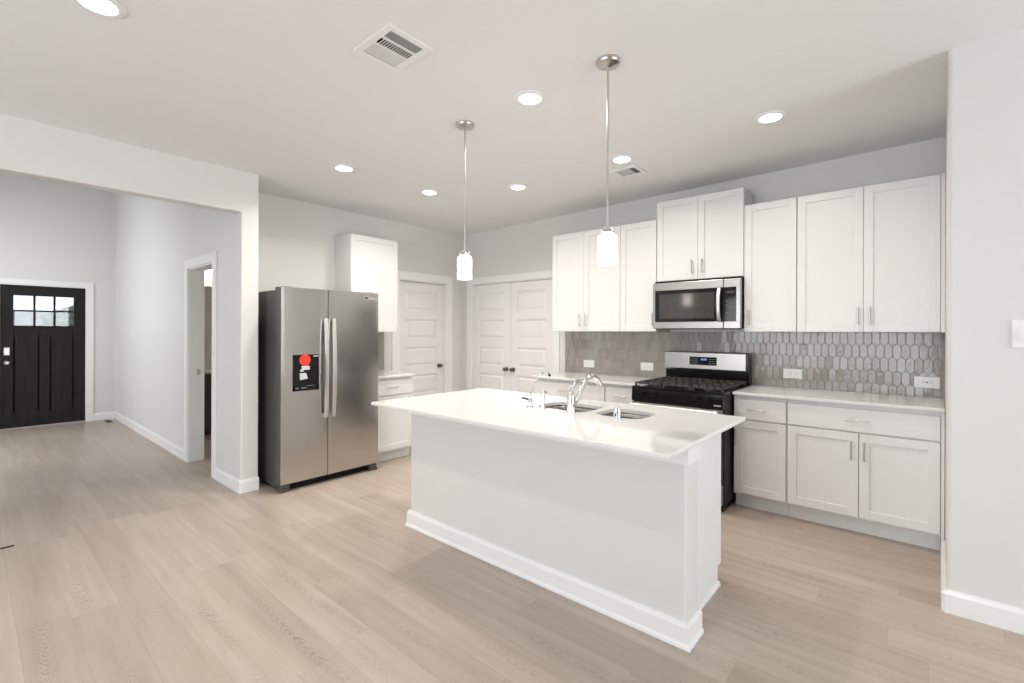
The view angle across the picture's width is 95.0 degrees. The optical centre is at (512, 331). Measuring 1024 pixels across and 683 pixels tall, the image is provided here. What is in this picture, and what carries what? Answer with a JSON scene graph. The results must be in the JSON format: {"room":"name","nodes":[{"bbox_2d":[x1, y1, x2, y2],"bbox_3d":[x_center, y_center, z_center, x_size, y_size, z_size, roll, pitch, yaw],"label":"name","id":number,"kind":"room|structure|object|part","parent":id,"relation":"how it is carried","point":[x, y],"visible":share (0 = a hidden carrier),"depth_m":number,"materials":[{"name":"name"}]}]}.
{"room":"kitchen","nodes":[
{"label":"kitchen","id":0,"kind":"room"},
{"bbox_2d":[0,173,115,412],"bbox_3d":[-7.241,-0.835,6.408,0.160,4.400,3.065,0,0,41],"label":"wall","id":1,"kind":"structure","parent":0,"point":[54,231],"depth_m":7.01,"materials":[{"name":"white paint"}]},
{"bbox_2d":[0,284,85,428],"bbox_3d":[-6.794,0.344,6.821,0.113,2.015,0.892,0,0,41],"label":"door","id":2,"kind":"structure","parent":1,"relation":"in","point":[42,368],"depth_m":6.79,"materials":[{"name":"black wood"}]},
{"bbox_2d":[0,277,93,420],"bbox_3d":[-6.831,0.309,6.844,0.138,2.115,1.065,0,0,41],"label":"door frame","id":3,"kind":"structure","parent":1,"relation":"attached to","point":[89,287],"depth_m":7.15,"materials":[{"name":"white wood"}]},
{"bbox_2d":[93,411,113,420],"bbox_3d":[-6.362,1.312,7.301,0.016,0.112,0.244,0,0,41],"label":"baseboard","id":4,"kind":"structure","parent":1,"relation":"attached to","point":[103,415],"depth_m":7.29,"materials":[{"name":"white wood"}]},
{"bbox_2d":[0,113,258,479],"bbox_3d":[-4.411,-0.826,1.666,0.120,4.400,6.567,0,0,41],"label":"wall","id":5,"kind":"structure","parent":0,"point":[31,149],"depth_m":3.66,"materials":[{"name":"white paint"}]},
{"bbox_2d":[115,193,236,476],"bbox_3d":[-4.290,-0.825,5.798,5.109,4.400,0.140,0,0,41],"label":"wall","id":6,"kind":"structure","parent":0,"point":[154,238],"depth_m":5.52,"materials":[{"name":"white paint"}]},
{"bbox_2d":[114,411,183,459],"bbox_3d":[-4.893,1.317,6.208,3.670,0.112,0.016,0,0,41],"label":"baseboard","id":7,"kind":"structure","parent":6,"relation":"attached to","point":[162,442],"depth_m":5.85,"materials":[{"name":"white wood"}]},
{"bbox_2d":[184,251,216,478],"bbox_3d":[-3.089,0.311,4.751,0.960,2.135,0.160,0,0,41],"label":"door frame","id":8,"kind":"structure","parent":6,"relation":"attached to","point":[195,268],"depth_m":4.96,"materials":[{"name":"white wood"}]},
{"bbox_2d":[215,467,258,493],"bbox_3d":[-2.499,1.324,4.242,0.604,0.112,0.158,0,0,41],"label":"baseboard","id":9,"kind":"structure","parent":6,"relation":"attached to","point":[250,484],"depth_m":4.08,"materials":[{"name":"white wood"}]},
{"bbox_2d":[204,276,211,368],"bbox_3d":[-4.083,-0.043,7.014,0.140,2.837,1.975,0,0,41],"label":"wall","id":10,"kind":"structure","parent":0,"point":[208,280],"depth_m":6.64,"materials":[{"name":"white paint"}]},
{"bbox_2d":[204,286,211,356],"bbox_3d":[-4.169,-0.145,6.794,0.013,1.000,0.740,0,0,41],"label":"wall mirror","id":11,"kind":"object","parent":10,"relation":"attached to","point":[208,289],"visible":0.02,"depth_m":6.63,"materials":[{"name":"white mirror"}]},
{"bbox_2d":[205,270,211,276],"bbox_3d":[-4.112,-0.855,6.746,0.158,0.160,0.640,0,0,41],"label":"vanity light","id":12,"kind":"object","parent":10,"relation":"attached to","point":[208,273],"visible":0.11,"depth_m":6.51,"materials":[{"name":"silver metal"}]},
{"bbox_2d":[258,192,462,391],"bbox_3d":[-1.685,-0.036,5.669,0.180,2.837,3.065,0,0,41],"label":"wall","id":13,"kind":"structure","parent":0,"point":[297,238],"depth_m":5.14,"materials":[{"name":"white paint"}]},
{"bbox_2d":[335,234,397,331],"bbox_3d":[-1.634,-0.521,5.303,0.368,1.048,0.592,0,0,41],"label":"upper cabinet","id":14,"kind":"object","parent":13,"relation":"attached to","point":[363,264],"visible":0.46,"depth_m":5.19,"materials":[{"name":"white wood"}]},
{"bbox_2d":[378,332,383,369],"bbox_3d":[-1.745,0.234,5.453,0.012,0.461,0.590,0,0,41],"label":"backsplash","id":15,"kind":"structure","parent":13,"relation":"attached to","point":[380,334],"depth_m":5.64,"materials":[{"name":"tile"}]},
{"bbox_2d":[399,281,442,396],"bbox_3d":[-1.186,0.367,6.155,0.103,2.015,0.749,0,0,41],"label":"door","id":16,"kind":"structure","parent":13,"relation":"in","point":[421,304],"depth_m":6.18,"materials":[{"name":"white wood"}]},
{"bbox_2d":[392,270,452,392],"bbox_3d":[-1.203,0.312,6.170,0.138,2.145,0.985,0,0,41],"label":"door frame","id":17,"kind":"structure","parent":13,"relation":"attached to","point":[446,281],"depth_m":6.42,"materials":[{"name":"white wood"}]},
{"bbox_2d":[0,0,1023,235],"bbox_3d":[0.189,-1.482,-0.093,10.400,0.252,9.900,0,0,41],"label":"ceiling","id":18,"kind":"structure","parent":0,"point":[279,92],"depth_m":2.67,"materials":[{"name":"white paint"}]},
{"bbox_2d":[72,0,126,18],"bbox_3d":[-1.751,-1.384,1.982,0.190,0.010,0.190,0,0,41],"label":"recessed light","id":19,"kind":"object","parent":18,"relation":"in","point":[113,9],"visible":1,"depth_m":2.00,"materials":[{"name":"white plastic"}]},
{"bbox_2d":[332,164,355,171],"bbox_3d":[-1.417,-1.372,3.945,0.190,0.010,0.190,0,0,41],"label":"recessed light","id":20,"kind":"object","parent":18,"relation":"in","point":[339,167],"visible":1,"depth_m":3.93,"materials":[{"name":"white plastic"}]},
{"bbox_2d":[353,23,432,72],"bbox_3d":[-0.588,-1.389,2.311,0.304,0.010,0.258,0,0,41],"label":"ceiling vent","id":21,"kind":"object","parent":18,"relation":"in","point":[390,47],"visible":1,"depth_m":2.30,"materials":[{"name":"white plastic"}]},
{"bbox_2d":[420,189,438,194],"bbox_3d":[-0.816,-1.370,4.620,0.190,0.010,0.190,0,0,41],"label":"recessed light","id":22,"kind":"object","parent":18,"relation":"in","point":[425,191],"visible":1,"depth_m":4.61,"materials":[{"name":"white plastic"}]},
{"bbox_2d":[456,120,473,279],"bbox_3d":[-0.318,-0.869,3.135,0.126,1.039,0.126,0,0,41],"label":"pendant light","id":23,"kind":"object","parent":18,"relation":"hanging from","point":[464,261],"visible":1,"depth_m":3.11,"materials":[{"name":"white glass"}]},
{"bbox_3d":[-0.320,-0.425,3.135,0.095,0.152,0.095,0,0,41],"label":"lamp shade","id":24,"kind":"part","parent":23,"relation":"part of","materials":[{"name":"white glass"}]},
{"bbox_3d":[-0.318,-0.953,3.135,0.011,0.810,0.011,0,0,41],"label":"rod","id":25,"kind":"part","parent":23,"relation":"part of","materials":[{"name":"silver metal"}]},
{"bbox_2d":[508,184,527,189],"bbox_3d":[0.053,-1.375,4.475,0.190,0.010,0.190,0,0,41],"label":"recessed light","id":26,"kind":"object","parent":18,"relation":"in","point":[513,186],"visible":1,"depth_m":4.46,"materials":[{"name":"white plastic"}]},
{"bbox_2d":[514,90,545,105],"bbox_3d":[0.104,-1.388,2.796,0.190,0.010,0.190,0,0,41],"label":"recessed light","id":27,"kind":"object","parent":18,"relation":"in","point":[526,97],"visible":1,"depth_m":2.78,"materials":[{"name":"white plastic"}]},
{"bbox_2d":[596,54,619,265],"bbox_3d":[0.492,-0.872,2.422,0.126,1.051,0.126,0,0,41],"label":"pendant light","id":28,"kind":"object","parent":18,"relation":"hanging from","point":[607,241],"visible":1,"depth_m":2.40,"materials":[{"name":"white glass"}]},
{"bbox_3d":[0.490,-0.423,2.422,0.095,0.152,0.095,0,0,41],"label":"lamp shade","id":29,"kind":"part","parent":28,"relation":"part of","materials":[{"name":"white glass"}]},
{"bbox_3d":[0.492,-0.957,2.422,0.011,0.822,0.011,0,0,41],"label":"rod","id":30,"kind":"part","parent":28,"relation":"part of","materials":[{"name":"silver metal"}]},
{"bbox_2d":[610,155,633,163],"bbox_3d":[0.882,-1.385,3.775,0.190,0.010,0.190,0,0,41],"label":"recessed light","id":31,"kind":"object","parent":18,"relation":"in","point":[619,159],"visible":1,"depth_m":3.77,"materials":[{"name":"white plastic"}]},
{"bbox_2d":[609,165,646,178],"bbox_3d":[1.005,-1.384,4.067,0.245,0.008,0.225,-1,-1,41],"label":"ceiling vent","id":32,"kind":"object","parent":18,"relation":"in","point":[633,170],"visible":1,"depth_m":4.06,"materials":[{"name":"white metal"}]},
{"bbox_2d":[754,110,786,123],"bbox_3d":[1.680,-1.394,3.058,0.190,0.010,0.190,0,0,41],"label":"recessed light","id":33,"kind":"object","parent":18,"relation":"in","point":[773,116],"visible":1,"depth_m":3.05,"materials":[{"name":"white plastic"}]},
{"bbox_2d":[0,419,1023,682],"bbox_3d":[-1.791,1.442,1.603,15.600,0.120,9.900,0,0,41],"label":"floor","id":34,"kind":"structure","parent":0,"point":[128,561],"depth_m":2.46,"materials":[{"name":"brown wood"}]},
{"bbox_2d":[0,420,84,430],"bbox_3d":[-6.851,1.360,6.859,0.172,0.014,0.883,0,0,41],"label":"threshold","id":35,"kind":"object","parent":34,"relation":"on","point":[83,420],"visible":0.64,"depth_m":6.79,"materials":[{"name":"brown wood"}]},
{"bbox_2d":[204,369,211,434],"bbox_3d":[-3.975,0.893,6.617,0.540,0.965,0.990,0,0,41],"label":"bathroom vanity","id":36,"kind":"object","parent":34,"relation":"on","point":[207,372],"visible":0.02,"depth_m":6.19,"materials":[{"name":"brown wood"}]},
{"bbox_2d":[258,286,377,493],"bbox_3d":[-1.926,0.496,4.577,0.831,1.772,0.950,0,0,41],"label":"refrigerator","id":37,"kind":"object","parent":34,"relation":"on","point":[318,348],"visible":0.99,"depth_m":4.24,"materials":[{"name":"grey metal"}]},
{"bbox_3d":[-1.855,0.464,4.165,0.069,1.693,0.417,0,0,41],"label":"freezer door","id":38,"kind":"part","parent":37,"relation":"part of","materials":[{"name":"silver metal"}]},
{"bbox_3d":[-1.833,0.394,4.119,0.013,0.060,0.072,0,0,41],"label":"lever","id":39,"kind":"part","parent":37,"relation":"part of","materials":[{"name":"grey plastic"}]},
{"bbox_3d":[-1.693,0.330,4.260,0.064,0.901,0.033,0,0,41],"label":"handle","id":40,"kind":"part","parent":37,"relation":"part of","materials":[{"name":"silver metal"}]},
{"bbox_3d":[-1.643,0.330,4.317,0.064,0.901,0.033,0,0,41],"label":"handle","id":41,"kind":"part","parent":37,"relation":"part of","materials":[{"name":"silver metal"}]},
{"bbox_3d":[-1.544,0.465,4.526,0.069,1.693,0.529,0,0,41],"label":"fridge door","id":42,"kind":"part","parent":37,"relation":"part of","materials":[{"name":"silver metal"}]},
{"bbox_2d":[378,376,412,461],"bbox_3d":[-1.509,0.935,5.212,0.684,0.896,0.535,0,0,41],"label":"base cabinet","id":43,"kind":"object","parent":34,"relation":"on","point":[394,426],"visible":0.4,"depth_m":5.04,"materials":[{"name":"white wood"}]},
{"bbox_3d":[-1.284,0.597,5.018,0.020,0.154,0.527,0,0,41],"label":"drawer","id":44,"kind":"part","parent":43,"relation":"part of","materials":[{"name":"white wood"}]},
{"bbox_3d":[-1.285,0.972,5.018,0.020,0.574,0.527,0,0,41],"label":"door","id":45,"kind":"part","parent":43,"relation":"part of","materials":[{"name":"white wood"}]},
{"bbox_2d":[378,370,414,378],"bbox_3d":[-1.509,0.475,5.219,0.673,0.022,0.545,0,0,41],"label":"countertop","id":46,"kind":"structure","parent":43,"relation":"on","point":[381,374],"depth_m":5.11,"materials":[{"name":"stone"}]},
{"bbox_2d":[405,412,720,652],"bbox_3d":[0.251,0.940,2.980,2.025,0.898,0.766,0,0,41],"label":"kitchen island","id":47,"kind":"object","parent":34,"relation":"on","point":[634,540],"visible":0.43,"depth_m":2.45,"materials":[{"name":"white paint"}]},
{"bbox_3d":[0.059,1.332,2.759,2.025,0.112,0.180,0,0,41],"label":"baseboard","id":48,"kind":"part","parent":47,"relation":"part of","materials":[{"name":"white wood"}]},
{"bbox_3d":[0.067,0.538,2.764,1.993,0.096,0.164,0,0,41],"label":"trim","id":49,"kind":"part","parent":47,"relation":"part of","materials":[{"name":"white"}]},
{"bbox_2d":[371,388,744,459],"bbox_3d":[0.177,0.480,2.853,2.024,0.021,1.066,0,0,41],"label":"island countertop","id":50,"kind":"structure","parent":47,"relation":"on","point":[667,433],"depth_m":2.51,"materials":[{"name":"stone"}]},
{"bbox_2d":[522,371,550,407],"bbox_3d":[0.161,0.360,2.979,0.073,0.218,0.236,0,0,41],"label":"water faucet","id":51,"kind":"object","parent":50,"relation":"on","point":[549,375],"visible":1,"depth_m":2.90,"materials":[{"name":"silver metal"}]},
{"bbox_3d":[0.174,0.338,2.975,0.009,0.173,0.208,0,0,41],"label":"spout","id":52,"kind":"part","parent":51,"relation":"part of","materials":[{"name":"silver metal"}]},
{"bbox_2d":[539,390,546,409],"bbox_3d":[0.190,0.413,2.853,0.044,0.113,0.059,0,0,41],"label":"soap dispenser","id":53,"kind":"object","parent":50,"relation":"on","point":[542,407],"visible":1,"depth_m":2.84,"materials":[{"name":"silver metal"}]},
{"bbox_2d":[566,374,601,412],"bbox_3d":[0.442,0.366,2.842,0.054,0.209,0.367,0,0,41],"label":"kitchen faucet","id":54,"kind":"object","parent":50,"relation":"on","point":[572,400],"visible":1,"depth_m":2.76,"materials":[{"name":"silver metal"}]},
{"bbox_3d":[0.380,0.322,2.769,0.024,0.085,0.141,0,0,41],"label":"lever","id":55,"kind":"part","parent":54,"relation":"part of","materials":[{"name":"silver metal"}]},
{"bbox_3d":[0.449,0.354,2.850,0.033,0.184,0.322,0,0,41],"label":"spout","id":56,"kind":"part","parent":54,"relation":"part of","materials":[{"name":"silver metal"}]},
{"bbox_2d":[546,405,649,418],"bbox_3d":[0.490,0.595,2.832,0.740,0.205,0.303,0,0,41],"label":"sink","id":57,"kind":"object","parent":50,"relation":"in","point":[560,407],"visible":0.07,"depth_m":2.86,"materials":[{"name":"silver metal"}]},
{"bbox_3d":[0.360,0.595,2.944,0.397,0.205,0.303,0,0,41],"label":"bowl","id":58,"kind":"part","parent":57,"relation":"part of","materials":[{"name":"silver metal"}]},
{"bbox_3d":[0.650,0.596,2.695,0.319,0.205,0.303,0,0,41],"label":"bowl","id":59,"kind":"part","parent":57,"relation":"part of","materials":[{"name":"silver metal"}]},
{"bbox_2d":[613,407,621,419],"bbox_3d":[0.565,0.438,2.527,0.045,0.066,0.045,0,0,41],"label":"air gap cap","id":60,"kind":"object","parent":50,"relation":"on","point":[616,410],"visible":1,"depth_m":2.51,"materials":[{"name":"silver metal"}]},
{"bbox_3d":[0.982,1.381,2.399,0.014,0.020,0.480,0,0,41],"label":"shoe moulding","id":61,"kind":"part","parent":47,"relation":"part of","materials":[{"name":"white wood"}]},
{"bbox_3d":[0.990,0.942,2.426,0.012,0.898,0.528,0,0,41],"label":"panel","id":62,"kind":"part","parent":47,"relation":"part of","materials":[{"name":"white wood"}]},
{"bbox_2d":[536,378,605,400],"bbox_3d":[0.754,0.942,4.971,0.832,0.896,0.654,0,0,41],"label":"base cabinet","id":63,"kind":"object","parent":34,"relation":"on","point":[592,391],"visible":0.2,"depth_m":4.76,"materials":[{"name":"white wood"}]},
{"bbox_2d":[532,372,652,385],"bbox_3d":[0.890,0.483,4.860,1.252,0.022,0.645,0,0,41],"label":"countertop","id":64,"kind":"structure","parent":63,"relation":"on","point":[569,376],"depth_m":4.82,"materials":[{"name":"stone"}]},
{"bbox_2d":[605,384,633,403],"bbox_3d":[1.215,0.944,4.574,0.380,0.896,0.654,0,0,41],"label":"base cabinet","id":65,"kind":"object","parent":34,"relation":"on","point":[613,393],"visible":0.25,"depth_m":4.38,"materials":[{"name":"white wood"}]},
{"bbox_2d":[630,351,751,511],"bbox_3d":[1.556,0.791,4.095,0.761,1.203,0.898,0,0,41],"label":"gas range","id":66,"kind":"object","parent":34,"relation":"on","point":[705,382],"visible":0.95,"depth_m":3.95,"materials":[{"name":"black metal"}]},
{"bbox_3d":[1.169,0.519,3.902,0.048,0.048,0.042,0,0,41],"label":"knob","id":67,"kind":"part","parent":66,"relation":"part of","materials":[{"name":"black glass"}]},
{"bbox_3d":[1.291,0.617,3.776,0.709,0.026,0.068,0,0,41],"label":"handle","id":68,"kind":"part","parent":66,"relation":"part of","materials":[{"name":"silver metal"}]},
{"bbox_3d":[1.322,0.882,3.814,0.741,0.569,0.038,0,0,41],"label":"oven door","id":69,"kind":"part","parent":66,"relation":"part of","materials":[{"name":"black ceramic"}]},
{"bbox_3d":[1.327,0.533,3.818,0.749,0.118,0.049,0,0,41],"label":"control panel","id":70,"kind":"part","parent":66,"relation":"part of","materials":[{"name":"black metal"}]},
{"bbox_2d":[632,381,748,395],"bbox_3d":[1.552,0.478,4.080,0.749,0.020,0.728,0,0,41],"label":"cooktop","id":71,"kind":"object","parent":66,"relation":"in","point":[645,387],"depth_m":3.85,"materials":[{"name":"black metal"}]},
{"bbox_3d":[1.422,0.520,3.684,0.048,0.048,0.042,0,0,41],"label":"knob","id":72,"kind":"part","parent":66,"relation":"part of","materials":[{"name":"black plastic"}]},
{"bbox_3d":[1.502,0.521,3.616,0.048,0.048,0.042,0,0,41],"label":"knob","id":73,"kind":"part","parent":66,"relation":"part of","materials":[{"name":"black plastic"}]},
{"bbox_3d":[1.322,1.252,3.815,0.741,0.150,0.034,0,0,41],"label":"drawer","id":74,"kind":"part","parent":66,"relation":"part of","materials":[{"name":"silver metal"}]},
{"bbox_2d":[734,395,788,515],"bbox_3d":[2.084,0.946,3.826,0.373,0.896,0.654,0,0,41],"label":"base cabinet","id":75,"kind":"object","parent":34,"relation":"on","point":[760,441],"visible":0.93,"depth_m":3.60,"materials":[{"name":"white wood"}]},
{"bbox_3d":[1.759,0.828,3.699,0.010,0.128,0.036,0,0,41],"label":"handle","id":76,"kind":"part","parent":75,"relation":"part of","materials":[{"name":"metal"}]},
{"bbox_3d":[1.874,0.604,3.601,0.135,0.010,0.036,0,0,41],"label":"handle","id":77,"kind":"part","parent":75,"relation":"part of","materials":[{"name":"silver metal"}]},
{"bbox_3d":[1.903,0.607,3.612,0.359,0.154,0.020,0,0,41],"label":"drawer","id":78,"kind":"part","parent":75,"relation":"part of","materials":[{"name":"white wood"}]},
{"bbox_3d":[1.901,0.982,3.612,0.359,0.574,0.020,0,0,41],"label":"door","id":79,"kind":"part","parent":75,"relation":"part of","materials":[{"name":"white wood"}]},
{"bbox_2d":[787,399,944,549],"bbox_3d":[2.554,0.948,3.422,0.862,0.896,0.654,0,0,41],"label":"base cabinet","id":80,"kind":"object","parent":34,"relation":"on","point":[871,470],"visible":0.98,"depth_m":3.17,"materials":[{"name":"white wood"}]},
{"bbox_3d":[2.207,0.983,3.349,0.424,0.574,0.020,0,0,41],"label":"door","id":81,"kind":"part","parent":80,"relation":"part of","materials":[{"name":"white wood"}]},
{"bbox_2d":[732,385,944,411],"bbox_3d":[2.423,0.487,3.541,1.255,0.022,0.645,0,0,41],"label":"countertop","id":82,"kind":"structure","parent":80,"relation":"on","point":[831,396],"depth_m":3.40,"materials":[{"name":"stone"}]},
{"bbox_3d":[2.321,0.813,3.215,0.010,0.128,0.036,0,0,41],"label":"handle","id":83,"kind":"part","parent":80,"relation":"part of","materials":[{"name":"silver metal"}]},
{"bbox_3d":[2.346,0.605,3.194,0.135,0.010,0.036,0,0,41],"label":"handle","id":84,"kind":"part","parent":80,"relation":"part of","materials":[{"name":"silver metal"}]},
{"bbox_3d":[2.365,0.608,3.214,0.838,0.154,0.020,0,0,41],"label":"drawer","id":85,"kind":"part","parent":80,"relation":"part of","materials":[{"name":"white wood"}]},
{"bbox_3d":[2.376,0.813,3.168,0.010,0.128,0.036,0,0,41],"label":"handle","id":86,"kind":"part","parent":80,"relation":"part of","materials":[{"name":"silver metal"}]},
{"bbox_3d":[2.527,0.984,3.074,0.409,0.574,0.020,0,0,41],"label":"door","id":87,"kind":"part","parent":80,"relation":"part of","materials":[{"name":"white wood"}]},
{"bbox_2d":[462,137,945,402],"bbox_3d":[3.129,-0.021,3.482,10.200,2.837,0.180,0,0,41],"label":"wall","id":88,"kind":"structure","parent":0,"point":[525,247],"depth_m":4.63,"materials":[{"name":"white paint"}]},
{"bbox_2d":[473,283,510,390],"bbox_3d":[-0.303,0.369,6.309,0.695,2.015,0.103,0,0,41],"label":"door","id":89,"kind":"structure","parent":88,"relation":"in","point":[491,302],"depth_m":6.31,"materials":[{"name":"white wood"}]},
{"bbox_2d":[466,270,559,389],"bbox_3d":[-0.002,0.323,6.124,1.580,2.130,0.138,0,0,41],"label":"door frame","id":90,"kind":"structure","parent":88,"relation":"attached to","point":[539,275],"depth_m":6.29,"materials":[{"name":"white wood"}]},
{"bbox_2d":[509,279,552,393],"bbox_3d":[0.227,0.371,5.854,0.695,2.015,0.103,0,0,41],"label":"door","id":91,"kind":"structure","parent":88,"relation":"in","point":[531,301],"depth_m":5.89,"materials":[{"name":"white wood"}]},
{"bbox_2d":[552,226,620,331],"bbox_3d":[0.856,-0.535,5.082,0.835,1.067,0.358,0,0,41],"label":"upper cabinet","id":92,"kind":"object","parent":88,"relation":"attached to","point":[586,293],"visible":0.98,"depth_m":4.97,"materials":[{"name":"white wood"}]},
{"bbox_3d":[0.609,-0.536,5.119,0.407,1.061,0.020,0,0,41],"label":"door","id":93,"kind":"part","parent":92,"relation":"part of","materials":[{"name":"white wood"}]},
{"bbox_3d":[0.924,-0.535,4.847,0.420,1.061,0.020,0,0,41],"label":"door","id":94,"kind":"part","parent":92,"relation":"part of","materials":[{"name":"white wood"}]},
{"bbox_2d":[620,220,669,331],"bbox_3d":[1.317,-0.533,4.686,0.381,1.067,0.358,0,0,41],"label":"upper cabinet","id":95,"kind":"object","parent":88,"relation":"attached to","point":[638,241],"visible":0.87,"depth_m":4.58,"materials":[{"name":"white wood"}]},
{"bbox_2d":[657,187,753,281],"bbox_3d":[1.754,-0.845,4.310,0.765,0.752,0.358,0,0,41],"label":"upper cabinet","id":96,"kind":"object","parent":88,"relation":"attached to","point":[701,236],"visible":0.97,"depth_m":4.17,"materials":[{"name":"white wood"}]},
{"bbox_3d":[1.522,-0.845,4.334,0.379,0.746,0.020,0,0,41],"label":"door","id":97,"kind":"part","parent":96,"relation":"part of","materials":[{"name":"white wood"}]},
{"bbox_2d":[653,276,743,328],"bbox_3d":[1.715,-0.243,4.268,0.762,0.444,0.450,0,0,41],"label":"microwave","id":98,"kind":"object","parent":96,"relation":"attached to","point":[710,303],"visible":0.98,"depth_m":4.11,"materials":[{"name":"silver metal"}]},
{"bbox_3d":[1.747,-0.231,3.978,0.032,0.287,0.052,0,0,41],"label":"handle","id":99,"kind":"part","parent":98,"relation":"part of","materials":[{"name":"silver metal"}]},
{"bbox_3d":[1.854,-0.236,3.948,0.133,0.420,0.042,0,0,41],"label":"control panel","id":100,"kind":"part","parent":98,"relation":"part of","materials":[{"name":"silver metal"}]},
{"bbox_3d":[1.811,-0.845,4.085,0.379,0.746,0.020,0,0,41],"label":"door","id":101,"kind":"part","parent":96,"relation":"part of","materials":[{"name":"white wood"}]},
{"bbox_2d":[565,332,944,397],"bbox_3d":[1.864,0.238,4.442,3.281,0.471,0.013,0,0,41],"label":"backsplash","id":102,"kind":"structure","parent":88,"relation":"attached to","point":[866,362],"depth_m":3.96,"materials":[{"name":"tile"}]},
{"bbox_2d":[584,360,594,367],"bbox_3d":[0.865,0.362,5.296,0.140,0.082,0.014,0,0,41],"label":"electrical outlet","id":103,"kind":"object","parent":102,"relation":"attached to","point":[587,363],"visible":1,"depth_m":5.29,"materials":[{"name":"white plastic"}]},
{"bbox_2d":[641,362,653,370],"bbox_3d":[1.391,0.360,4.844,0.140,0.082,0.014,0,0,41],"label":"electrical outlet","id":104,"kind":"object","parent":102,"relation":"attached to","point":[644,366],"visible":1,"depth_m":4.84,"materials":[{"name":"white plastic"}]},
{"bbox_2d":[783,368,801,378],"bbox_3d":[2.384,0.357,3.989,0.140,0.082,0.014,0,0,41],"label":"electrical outlet","id":105,"kind":"object","parent":102,"relation":"attached to","point":[787,373],"visible":1,"depth_m":3.99,"materials":[{"name":"white plastic"}]},
{"bbox_2d":[914,376,939,388],"bbox_3d":[3.032,0.371,3.431,0.140,0.082,0.016,0,0,41],"label":"electrical outlet","id":106,"kind":"object","parent":102,"relation":"attached to","point":[920,382],"visible":1,"depth_m":3.43,"materials":[{"name":"white plastic"}]},
{"bbox_2d":[744,197,797,331],"bbox_3d":[2.190,-0.531,3.934,0.385,1.067,0.358,0,0,41],"label":"upper cabinet","id":107,"kind":"object","parent":88,"relation":"attached to","point":[770,228],"visible":0.96,"depth_m":3.83,"materials":[{"name":"white wood"}]},
{"bbox_3d":[1.968,-0.118,3.912,0.010,0.128,0.036,0,0,41],"label":"handle","id":108,"kind":"part","parent":107,"relation":"part of","materials":[{"name":"silver metal"}]},
{"bbox_2d":[797,173,944,331],"bbox_3d":[2.663,-0.529,3.527,0.860,1.067,0.358,0,0,41],"label":"upper cabinet","id":109,"kind":"object","parent":88,"relation":"attached to","point":[871,258],"visible":1,"depth_m":3.39,"materials":[{"name":"white wood"}]},
{"bbox_3d":[2.410,-0.530,3.568,0.417,1.061,0.020,0,0,41],"label":"door","id":110,"kind":"part","parent":109,"relation":"part of","materials":[{"name":"white wood"}]},
{"bbox_3d":[2.527,-0.116,3.431,0.010,0.128,0.036,0,0,41],"label":"handle","id":111,"kind":"part","parent":109,"relation":"part of","materials":[{"name":"silver metal"}]},
{"bbox_3d":[2.580,-0.116,3.385,0.010,0.128,0.036,0,0,41],"label":"handle","id":112,"kind":"part","parent":109,"relation":"part of","materials":[{"name":"silver metal"}]},
{"bbox_3d":[2.728,-0.529,3.296,0.414,1.061,0.020,0,0,41],"label":"door","id":113,"kind":"part","parent":109,"relation":"part of","materials":[{"name":"white wood"}]},
{"bbox_2d":[944,28,1023,608],"bbox_3d":[4.553,-0.016,1.214,5.082,2.837,1.400,0,0,41],"label":"wall","id":114,"kind":"structure","parent":0,"point":[984,502],"depth_m":2.25,"materials":[{"name":"white paint"}]},
{"bbox_2d":[941,540,1023,634],"bbox_3d":[4.244,1.345,1.028,4.901,0.112,0.759,0,0,41],"label":"baseboard","id":115,"kind":"structure","parent":114,"relation":"attached to","point":[996,614],"depth_m":2.25,"materials":[{"name":"white wood"}]},
{"bbox_2d":[1012,320,1023,347],"bbox_3d":[2.380,0.010,2.152,0.120,0.130,0.014,0,0,41],"label":"light switch","id":116,"kind":"object","parent":114,"relation":"attached to","point":[1017,325],"visible":1,"depth_m":2.18,"materials":[{"name":"white plastic"}]},
{"label":"outside","id":117,"kind":"structure","parent":0,"visible":0},
{"bbox_3d":[-64.508,1.563,55.510,149.800,0.150,160.000,0,0,41],"label":"ground","id":118,"kind":"structure","parent":117,"visible":0},
{"bbox_2d":[13,311,50,325],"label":"door window","id":119,"kind":"structure","parent":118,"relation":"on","point":[20,318],"depth_m":48.35,"materials":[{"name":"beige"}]},
{"bbox_2d":[39,306,72,325],"bbox_3d":[-23.544,0.115,24.752,2.345,3.011,2.139,0,0,41],"label":"street tree","id":120,"kind":"object","parent":118,"relation":"on","point":[62,319],"visible":0.23,"depth_m":23.99,"materials":[{"name":"green plant"}]}
]}

